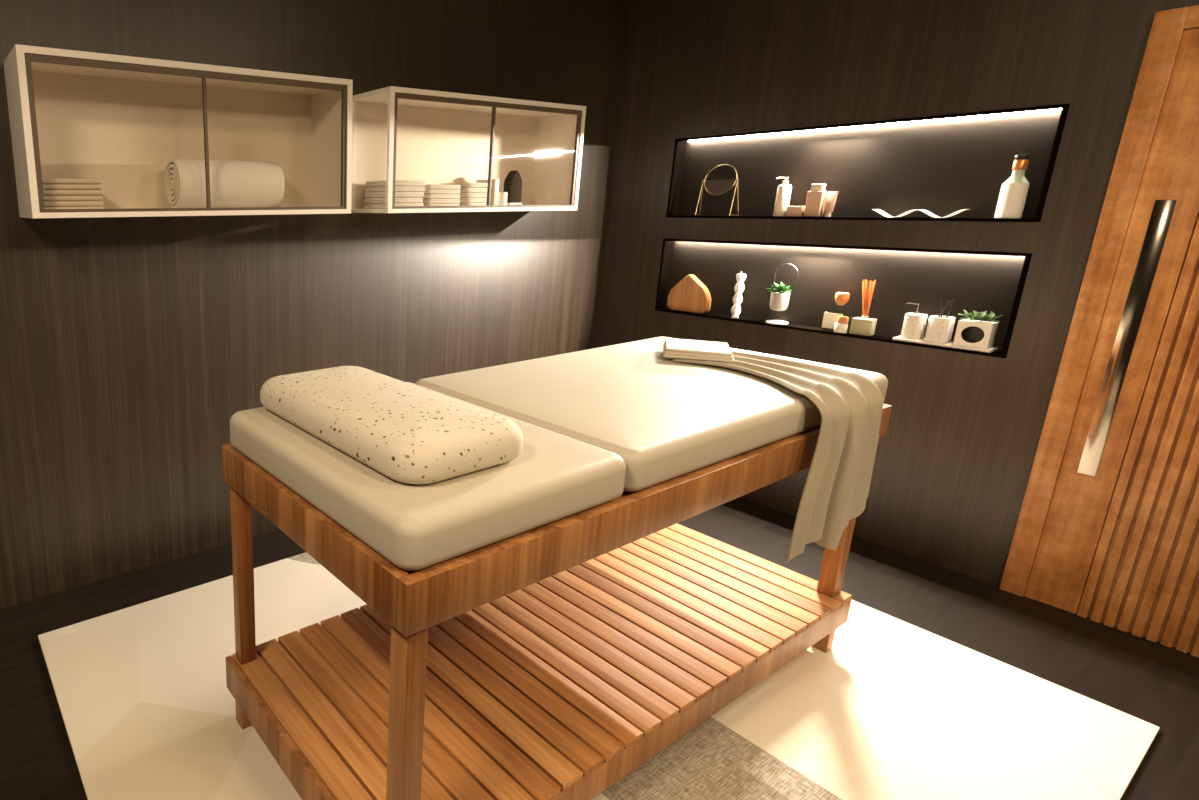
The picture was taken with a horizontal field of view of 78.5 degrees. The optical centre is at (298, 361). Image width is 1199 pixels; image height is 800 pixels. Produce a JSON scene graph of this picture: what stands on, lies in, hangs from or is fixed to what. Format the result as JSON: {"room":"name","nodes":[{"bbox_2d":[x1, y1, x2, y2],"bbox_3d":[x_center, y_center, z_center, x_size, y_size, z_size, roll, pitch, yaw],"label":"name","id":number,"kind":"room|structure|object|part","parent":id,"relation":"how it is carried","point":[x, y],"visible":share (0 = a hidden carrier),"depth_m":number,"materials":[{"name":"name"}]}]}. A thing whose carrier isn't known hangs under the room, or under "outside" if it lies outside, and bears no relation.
{"room":"massage room","nodes":[
{"label":"massage room","id":0,"kind":"room"},
{"bbox_2d":[0,0,628,608],"bbox_3d":[-0.919,-0.449,2.356,6.548,2.750,0.120,-8,15,-29],"label":"wall","id":1,"kind":"structure","parent":0,"point":[130,347],"depth_m":2.73,"materials":[{"name":"laminate"}]},
{"bbox_2d":[4,44,352,217],"bbox_3d":[-0.377,-0.783,2.365,1.190,0.494,0.277,-8,15,-29],"label":"upper cabinet","id":2,"kind":"object","parent":1,"relation":"attached to","point":[117,120],"visible":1,"depth_m":2.38,"materials":[{"name":"white paint"}]},
{"bbox_2d":[45,207,104,208],"bbox_3d":[-0.767,-0.514,2.203,0.193,0.017,0.150,-8,16,-29],"label":"folded towel","id":3,"kind":"object","parent":2,"relation":"in","point":[45,207],"visible":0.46,"depth_m":2.14,"materials":[{"name":"white fabric"}]},
{"bbox_2d":[44,201,102,206],"bbox_3d":[-0.771,-0.531,2.200,0.193,0.017,0.150,-8,15,-29],"label":"folded towel","id":4,"kind":"object","parent":3,"relation":"on","point":[47,203],"visible":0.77,"depth_m":2.14,"materials":[{"name":"white fabric"}]},
{"bbox_2d":[44,196,102,200],"bbox_3d":[-0.771,-0.549,2.196,0.193,0.017,0.150,-8,15,-29],"label":"folded towel","id":5,"kind":"object","parent":4,"relation":"on","point":[46,198],"visible":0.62,"depth_m":2.13,"materials":[{"name":"white fabric"}]},
{"bbox_2d":[43,190,103,195],"bbox_3d":[-0.766,-0.566,2.190,0.193,0.017,0.150,-8,15,-29],"label":"folded towel","id":6,"kind":"object","parent":5,"relation":"on","point":[45,192],"visible":0.8,"depth_m":2.13,"materials":[{"name":"white fabric"}]},
{"bbox_2d":[43,184,102,189],"bbox_3d":[-0.770,-0.584,2.191,0.193,0.017,0.150,-8,15,-29],"label":"folded towel","id":7,"kind":"object","parent":6,"relation":"on","point":[45,186],"visible":0.77,"depth_m":2.13,"materials":[{"name":"white fabric"}]},
{"bbox_2d":[42,178,101,183],"bbox_3d":[-0.770,-0.601,2.185,0.193,0.017,0.150,-8,16,-30],"label":"folded towel","id":8,"kind":"object","parent":7,"relation":"on","point":[44,180],"visible":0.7,"depth_m":2.12,"materials":[{"name":"white fabric"}]},
{"bbox_3d":[-0.563,-0.721,2.117,0.566,0.458,0.014,-8,15,-29],"label":"door","id":9,"kind":"part","parent":2,"relation":"part of","materials":[{"name":"clear glass"}]},
{"bbox_3d":[-0.445,-0.808,2.479,1.146,0.458,0.008,-8,15,-29],"label":"panel","id":10,"kind":"part","parent":2,"relation":"part of","materials":[{"name":"beige"}]},
{"bbox_2d":[164,159,284,207],"bbox_3d":[-0.276,-0.666,2.465,0.418,0.179,0.170,-8,15,-29],"label":"rolled towel","id":11,"kind":"object","parent":2,"relation":"in","point":[233,183],"visible":0.98,"depth_m":2.40,"materials":[{"name":"white fabric"}]},
{"bbox_3d":[-0.068,-0.792,2.397,0.580,0.458,0.014,-8,15,-29],"label":"door","id":12,"kind":"part","parent":2,"relation":"part of","materials":[{"name":"clear glass"}]},
{"bbox_2d":[351,86,585,212],"bbox_3d":[0.806,-0.948,3.035,1.185,0.488,0.277,-8,15,-29],"label":"upper cabinet","id":13,"kind":"object","parent":1,"relation":"attached to","point":[399,133],"visible":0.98,"depth_m":3.09,"materials":[{"name":"white paint"}]},
{"bbox_2d":[364,203,423,208],"bbox_3d":[0.420,-0.686,2.875,0.205,0.023,0.170,-8,16,-30],"label":"folded towel","id":14,"kind":"object","parent":13,"relation":"in","point":[368,205],"visible":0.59,"depth_m":2.82,"materials":[{"name":"white fabric"}]},
{"bbox_2d":[363,197,422,202],"bbox_3d":[0.414,-0.709,2.871,0.205,0.023,0.170,-8,15,-29],"label":"folded towel","id":15,"kind":"object","parent":14,"relation":"on","point":[414,199],"visible":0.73,"depth_m":2.81,"materials":[{"name":"white fabric"}]},
{"bbox_2d":[364,192,423,197],"bbox_3d":[0.417,-0.731,2.861,0.205,0.023,0.170,-8,15,-29],"label":"folded towel","id":16,"kind":"object","parent":15,"relation":"on","point":[368,194],"visible":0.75,"depth_m":2.81,"materials":[{"name":"white fabric"}]},
{"bbox_2d":[365,186,424,191],"bbox_3d":[0.422,-0.754,2.858,0.205,0.023,0.170,-8,15,-29],"label":"folded towel","id":17,"kind":"object","parent":16,"relation":"on","point":[378,188],"visible":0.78,"depth_m":2.80,"materials":[{"name":"white fabric"}]},
{"bbox_2d":[365,180,424,186],"bbox_3d":[0.419,-0.777,2.854,0.205,0.023,0.170,-8,15,-29],"label":"folded towel","id":18,"kind":"object","parent":17,"relation":"on","point":[397,182],"visible":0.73,"depth_m":2.79,"materials":[{"name":"white fabric"}]},
{"bbox_2d":[423,203,459,205],"bbox_3d":[0.608,-0.711,2.979,0.185,0.020,0.170,-8,15,-29],"label":"folded towel","id":19,"kind":"object","parent":13,"relation":"in","point":[440,204],"visible":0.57,"depth_m":2.91,"materials":[{"name":"white fabric"}]},
{"bbox_2d":[423,199,459,202],"bbox_3d":[0.610,-0.732,2.979,0.185,0.020,0.170,-8,15,-29],"label":"folded towel","id":20,"kind":"object","parent":19,"relation":"on","point":[424,200],"visible":0.65,"depth_m":2.90,"materials":[{"name":"white fabric"}]},
{"bbox_2d":[409,194,459,198],"bbox_3d":[0.609,-0.752,2.974,0.185,0.020,0.170,-8,15,-29],"label":"folded towel","id":21,"kind":"object","parent":20,"relation":"on","point":[426,196],"visible":0.77,"depth_m":2.90,"materials":[{"name":"white fabric"}]},
{"bbox_2d":[424,189,460,193],"bbox_3d":[0.610,-0.772,2.972,0.185,0.020,0.170,-8,15,-29],"label":"folded towel","id":22,"kind":"object","parent":21,"relation":"on","point":[427,191],"visible":0.75,"depth_m":2.89,"materials":[{"name":"white fabric"}]},
{"bbox_2d":[425,184,460,188],"bbox_3d":[0.609,-0.791,2.965,0.185,0.020,0.170,-8,16,-30],"label":"folded towel","id":23,"kind":"object","parent":22,"relation":"on","point":[428,186],"visible":0.7,"depth_m":2.88,"materials":[{"name":"white fabric"}]},
{"bbox_3d":[0.619,-0.885,2.786,0.559,0.450,0.014,-8,15,-29],"label":"door","id":24,"kind":"part","parent":13,"relation":"part of","materials":[{"name":"clear glass"}]},
{"bbox_3d":[0.738,-0.973,3.148,1.141,0.450,0.008,-8,15,-29],"label":"panel","id":25,"kind":"part","parent":13,"relation":"part of","materials":[{"name":"beige"}]},
{"bbox_2d":[458,203,486,205],"bbox_3d":[0.780,-0.737,3.078,0.175,0.022,0.170,-8,16,-30],"label":"folded towel","id":26,"kind":"object","parent":13,"relation":"in","point":[461,204],"visible":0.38,"depth_m":2.99,"materials":[{"name":"white fabric"}]},
{"bbox_2d":[459,198,486,202],"bbox_3d":[0.775,-0.758,3.071,0.175,0.022,0.170,-8,16,-30],"label":"folded towel","id":27,"kind":"object","parent":26,"relation":"on","point":[462,200],"visible":0.52,"depth_m":2.99,"materials":[{"name":"white fabric"}]},
{"bbox_2d":[460,193,486,197],"bbox_3d":[0.774,-0.780,3.067,0.175,0.022,0.170,-8,15,-29],"label":"folded towel","id":28,"kind":"object","parent":27,"relation":"on","point":[462,195],"visible":0.56,"depth_m":2.99,"materials":[{"name":"white fabric"}]},
{"bbox_2d":[460,188,486,192],"bbox_3d":[0.777,-0.803,3.065,0.175,0.022,0.170,-8,15,-29],"label":"folded towel","id":29,"kind":"object","parent":28,"relation":"on","point":[462,190],"visible":0.56,"depth_m":2.98,"materials":[{"name":"white fabric"}]},
{"bbox_2d":[442,182,491,187],"bbox_3d":[0.780,-0.824,3.058,0.175,0.022,0.170,-8,16,-29],"label":"folded towel","id":30,"kind":"object","parent":29,"relation":"on","point":[465,184],"visible":0.78,"depth_m":2.99,"materials":[{"name":"white fabric"}]},
{"bbox_2d":[476,179,498,204],"bbox_3d":[0.891,-0.797,3.097,0.028,0.128,0.120,-8,15,-29],"label":"box","id":31,"kind":"object","parent":13,"relation":"in","point":[495,182],"visible":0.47,"depth_m":3.05,"materials":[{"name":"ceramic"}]},
{"bbox_2d":[498,192,507,204],"bbox_3d":[0.964,-0.772,3.117,0.056,0.070,0.056,-8,15,-29],"label":"candle jar","id":32,"kind":"object","parent":13,"relation":"in","point":[502,196],"visible":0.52,"depth_m":3.09,"materials":[{"name":"beige ceramic"}]},
{"bbox_2d":[503,170,521,204],"bbox_3d":[1.033,-0.835,3.159,0.084,0.171,0.049,-8,15,-29],"label":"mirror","id":33,"kind":"object","parent":13,"relation":"in","point":[513,181],"visible":0.78,"depth_m":3.14,"materials":[{"name":"black mirror"}]},
{"bbox_3d":[1.111,-0.956,3.064,0.582,0.450,0.014,-8,15,-29],"label":"door","id":34,"kind":"part","parent":13,"relation":"part of","materials":[{"name":"clear glass"}]},
{"bbox_2d":[0,497,1198,799],"bbox_3d":[0.251,1.391,0.754,6.548,0.100,4.720,-8,15,-29],"label":"floor","id":35,"kind":"structure","parent":0,"point":[1157,684],"depth_m":2.29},
{"bbox_2d":[38,552,1159,799],"bbox_3d":[0.769,1.008,2.088,2.696,0.012,2.088,-8,15,-29],"label":"rug","id":36,"kind":"object","parent":35,"relation":"on","point":[896,709],"visible":0.56,"depth_m":1.90,"materials":[{"name":"beige carpet"}]},
{"bbox_2d":[222,404,891,799],"bbox_3d":[0.805,0.591,1.963,1.903,0.856,0.777,-8,15,-29],"label":"massage table","id":37,"kind":"object","parent":36,"relation":"on","point":[554,660],"visible":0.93,"depth_m":1.71,"materials":[{"name":"brown wood"}]},
{"bbox_3d":[-0.153,0.580,1.805,0.048,0.548,0.038,-8,15,-29],"label":"leg","id":38,"kind":"part","parent":37,"relation":"part of","materials":[{"name":"brown wood"}]},
{"bbox_3d":[0.199,0.717,1.224,0.048,0.548,0.047,-8,15,-29],"label":"leg","id":39,"kind":"part","parent":37,"relation":"part of","materials":[{"name":"brown wood"}]},
{"bbox_2d":[230,382,625,569],"bbox_3d":[0.256,0.205,1.537,0.607,0.100,0.736,-8,15,-29],"label":"cushion","id":40,"kind":"object","parent":37,"relation":"on","point":[554,476],"visible":0.64,"depth_m":1.26,"materials":[{"name":"leather"}]},
{"bbox_2d":[260,366,522,483],"bbox_3d":[0.181,0.114,1.520,0.337,0.085,0.647,-8,15,-29],"label":"pillow","id":41,"kind":"object","parent":40,"relation":"on","point":[405,432],"visible":1,"depth_m":1.34,"materials":[{"name":"beige fabric"}]},
{"bbox_3d":[0.805,0.854,2.025,1.899,0.101,0.777,-8,15,-29],"label":"shelf frame","id":42,"kind":"part","parent":37,"relation":"part of","materials":[{"name":"brown wood"}]},
{"bbox_2d":[232,524,851,799],"bbox_3d":[0.812,0.812,2.019,1.874,0.016,0.777,-8,15,-29],"label":"slatted shelf","id":43,"kind":"object","parent":37,"relation":"attached to","point":[532,691],"depth_m":1.83,"materials":[{"name":"brown wood"}]},
{"bbox_2d":[415,337,887,491],"bbox_3d":[1.075,0.088,2.000,1.288,0.100,0.736,-8,15,-29],"label":"cushion","id":44,"kind":"object","parent":37,"relation":"on","point":[667,419],"visible":0.59,"depth_m":1.74,"materials":[{"name":"leather"}]},
{"bbox_2d":[663,338,883,561],"bbox_3d":[1.439,0.220,2.068,0.398,0.478,0.700,-3,14,-12],"label":"towel","id":45,"kind":"object","parent":44,"relation":"on","point":[850,405],"visible":1,"depth_m":1.79,"materials":[{"name":"beige fabric"}]},
{"bbox_3d":[1.752,0.494,2.102,0.056,0.548,0.047,-8,15,-29],"label":"leg","id":46,"kind":"part","parent":37,"relation":"part of","materials":[{"name":"brown wood"}]},
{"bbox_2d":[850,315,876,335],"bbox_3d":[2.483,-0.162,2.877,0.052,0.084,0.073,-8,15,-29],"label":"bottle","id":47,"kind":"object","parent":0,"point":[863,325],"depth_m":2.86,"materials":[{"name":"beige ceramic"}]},
{"bbox_2d":[594,0,1198,586],"bbox_3d":[3.029,-0.379,1.931,0.160,2.750,4.600,-8,15,-29],"label":"wall","id":48,"kind":"structure","parent":0,"point":[953,463],"depth_m":2.70,"materials":[{"name":"laminate"}]},
{"bbox_2d":[655,239,1032,358],"bbox_3d":[2.398,-0.351,3.053,0.160,0.394,1.383,-8,15,-29],"label":"wall niche","id":49,"kind":"object","parent":48,"relation":"attached to","point":[978,281],"depth_m":2.92,"materials":[{"name":"black wood"}]},
{"bbox_2d":[667,274,710,313],"bbox_3d":[2.097,-0.368,3.507,0.044,0.197,0.212,-8,15,-29],"label":"block","id":50,"kind":"object","parent":49,"relation":"on","point":[690,294],"visible":1,"depth_m":3.48,"materials":[{"name":"brown wood"}]},
{"bbox_2d":[731,272,745,317],"bbox_3d":[2.218,-0.338,3.301,0.042,0.233,0.042,-8,15,-29],"label":"candle","id":51,"kind":"object","parent":49,"relation":"on","point":[739,287],"visible":1,"depth_m":3.29,"materials":[{"name":"white wax"}]},
{"bbox_2d":[765,264,797,324],"bbox_3d":[2.310,-0.327,3.136,0.095,0.287,0.103,-1,13,-1],"label":"planter","id":52,"kind":"object","parent":49,"relation":"on","point":[779,300],"visible":1,"depth_m":3.12,"materials":[{"name":"beige ceramic"}]},
{"bbox_3d":[2.310,-0.291,3.146,0.074,0.088,0.074,-8,15,-29],"label":"pot","id":53,"kind":"part","parent":52,"relation":"part of","materials":[{"name":"beige ceramic"}]},
{"bbox_2d":[822,292,849,332],"bbox_3d":[2.437,-0.225,2.949,0.054,0.173,0.100,-8,15,-29],"label":"bottle","id":54,"kind":"object","parent":49,"relation":"on","point":[829,320],"visible":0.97,"depth_m":2.94,"materials":[{"name":"clear glass"}]},
{"bbox_2d":[834,316,848,332],"bbox_3d":[2.421,-0.167,2.919,0.018,0.074,0.048,-8,15,-29],"label":"lidded jar","id":55,"kind":"object","parent":49,"relation":"on","point":[841,326],"visible":1,"depth_m":2.91,"materials":[{"name":"beige ceramic"}]},
{"bbox_3d":[2.422,-0.187,2.911,0.018,0.031,0.040,-8,15,-29],"label":"lid","id":56,"kind":"part","parent":55,"relation":"part of","materials":[{"name":"brown wood"}]},
{"bbox_2d":[850,279,876,335],"bbox_3d":[2.482,-0.238,2.858,0.052,0.240,0.073,-8,15,-29],"label":"reed diffuser","id":57,"kind":"object","parent":49,"relation":"on","point":[863,325],"visible":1,"depth_m":2.85,"materials":[{"name":"beige ceramic"}]},
{"bbox_2d":[893,335,997,352],"bbox_3d":[2.619,-0.074,2.659,0.080,0.012,0.298,-8,15,-29],"label":"tray","id":58,"kind":"object","parent":49,"relation":"on","point":[898,338],"visible":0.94,"depth_m":2.63,"materials":[{"name":"white stone"}]},
{"bbox_2d":[901,302,927,339],"bbox_3d":[2.566,-0.173,2.728,0.062,0.149,0.069,-8,15,-29],"label":"soap dispenser","id":59,"kind":"object","parent":58,"relation":"on","point":[914,324],"visible":1,"depth_m":2.71,"materials":[{"name":"white stone"}]},
{"bbox_2d":[924,299,955,342],"bbox_3d":[2.608,-0.169,2.653,0.070,0.175,0.070,-8,15,-29],"label":"toothbrush cup","id":60,"kind":"object","parent":58,"relation":"on","point":[939,329],"visible":1,"depth_m":2.64,"materials":[{"name":"white stone"}]},
{"bbox_2d":[953,310,1001,348],"bbox_3d":[2.657,-0.132,2.567,0.076,0.142,0.125,-8,15,-29],"label":"square planter","id":61,"kind":"object","parent":58,"relation":"on","point":[970,332],"visible":1,"depth_m":2.56,"materials":[{"name":"white stone"}]},
{"bbox_2d":[666,103,1069,221],"bbox_3d":[2.394,-0.846,2.934,0.160,0.403,1.383,-8,15,-29],"label":"wall niche","id":62,"kind":"object","parent":48,"relation":"attached to","point":[942,168],"depth_m":2.77,"materials":[{"name":"black wood"}]},
{"bbox_2d":[695,164,738,215],"bbox_3d":[2.131,-0.872,3.319,0.066,0.254,0.196,-8,15,-29],"label":"mirror","id":63,"kind":"object","parent":62,"relation":"on","point":[720,179],"visible":1,"depth_m":3.30,"materials":[{"name":"gold metal"}]},
{"bbox_3d":[2.089,-0.853,3.400,0.066,0.179,0.014,-12,17,-39],"label":"leg","id":64,"kind":"part","parent":63,"relation":"part of","materials":[{"name":"gold metal"}]},
{"bbox_2d":[705,165,735,193],"bbox_3d":[2.131,-0.920,3.308,0.036,0.145,0.148,-8,15,-29],"label":"mirror glass","id":65,"kind":"object","parent":63,"relation":"attached to","point":[720,179],"depth_m":3.30,"materials":[{"name":"silver"}]},
{"bbox_3d":[2.131,-0.920,3.308,0.040,0.155,0.159,-8,15,-29],"label":"frame","id":66,"kind":"part","parent":63,"relation":"part of","materials":[{"name":"gold metal"}]},
{"bbox_3d":[2.175,-0.819,3.256,0.066,0.179,0.014,-5,14,-19],"label":"leg","id":67,"kind":"part","parent":63,"relation":"part of","materials":[{"name":"gold metal"}]},
{"bbox_2d":[773,177,791,215],"bbox_3d":[2.279,-0.777,3.080,0.056,0.180,0.055,-4,14,-13],"label":"pump bottle","id":68,"kind":"object","parent":62,"relation":"on","point":[783,194],"visible":0.94,"depth_m":3.06,"materials":[{"name":"beige plastic"}]},
{"bbox_2d":[786,206,804,216],"bbox_3d":[2.309,-0.700,3.039,0.040,0.047,0.060,-8,15,-29],"label":"soap box","id":69,"kind":"object","parent":62,"relation":"on","point":[791,210],"visible":0.88,"depth_m":3.02,"materials":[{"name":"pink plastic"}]},
{"bbox_2d":[804,184,825,216],"bbox_3d":[2.348,-0.734,2.970,0.044,0.144,0.060,-8,15,-29],"label":"bottle","id":70,"kind":"object","parent":62,"relation":"on","point":[814,207],"visible":1,"depth_m":2.96,"materials":[{"name":"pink plastic"}]},
{"bbox_2d":[824,191,838,216],"bbox_3d":[2.376,-0.706,2.928,0.039,0.110,0.032,5,14,20],"label":"tube","id":71,"kind":"object","parent":62,"relation":"on","point":[830,196],"visible":1,"depth_m":2.92,"materials":[{"name":"beige plastic"}]},
{"bbox_2d":[872,209,967,217],"bbox_3d":[2.534,-0.608,2.675,0.072,0.034,0.290,-8,15,-29],"label":"dish","id":72,"kind":"object","parent":62,"relation":"on","point":[881,212],"visible":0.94,"depth_m":2.67,"materials":[{"name":"beige ceramic"}]},
{"bbox_2d":[994,154,1029,217],"bbox_3d":[2.664,-0.651,2.433,0.071,0.229,0.071,-8,15,-29],"label":"bottle","id":73,"kind":"object","parent":62,"relation":"on","point":[1013,192],"visible":1,"depth_m":2.42,"materials":[{"name":"beige ceramic"}]},
{"bbox_2d":[687,108,1061,141],"bbox_3d":[2.387,-1.031,2.878,0.024,0.010,1.341,-8,15,-29],"label":"light strip","id":74,"kind":"object","parent":48,"relation":"attached to","point":[1054,109],"visible":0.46,"depth_m":2.73,"materials":[{"name":"white plastic"}]},
{"bbox_2d":[999,5,1198,657],"bbox_3d":[2.985,-0.018,1.914,0.021,2.057,0.974,-8,15,-29],"label":"door","id":75,"kind":"structure","parent":48,"relation":"in","point":[1106,532],"depth_m":2.21,"materials":[{"name":"brown wood"}]},
{"bbox_3d":[2.803,-0.061,2.221,0.003,0.950,0.043,-8,15,-29],"label":"handle","id":76,"kind":"part","parent":75,"relation":"part of","materials":[{"name":"silver metal"}]}
]}

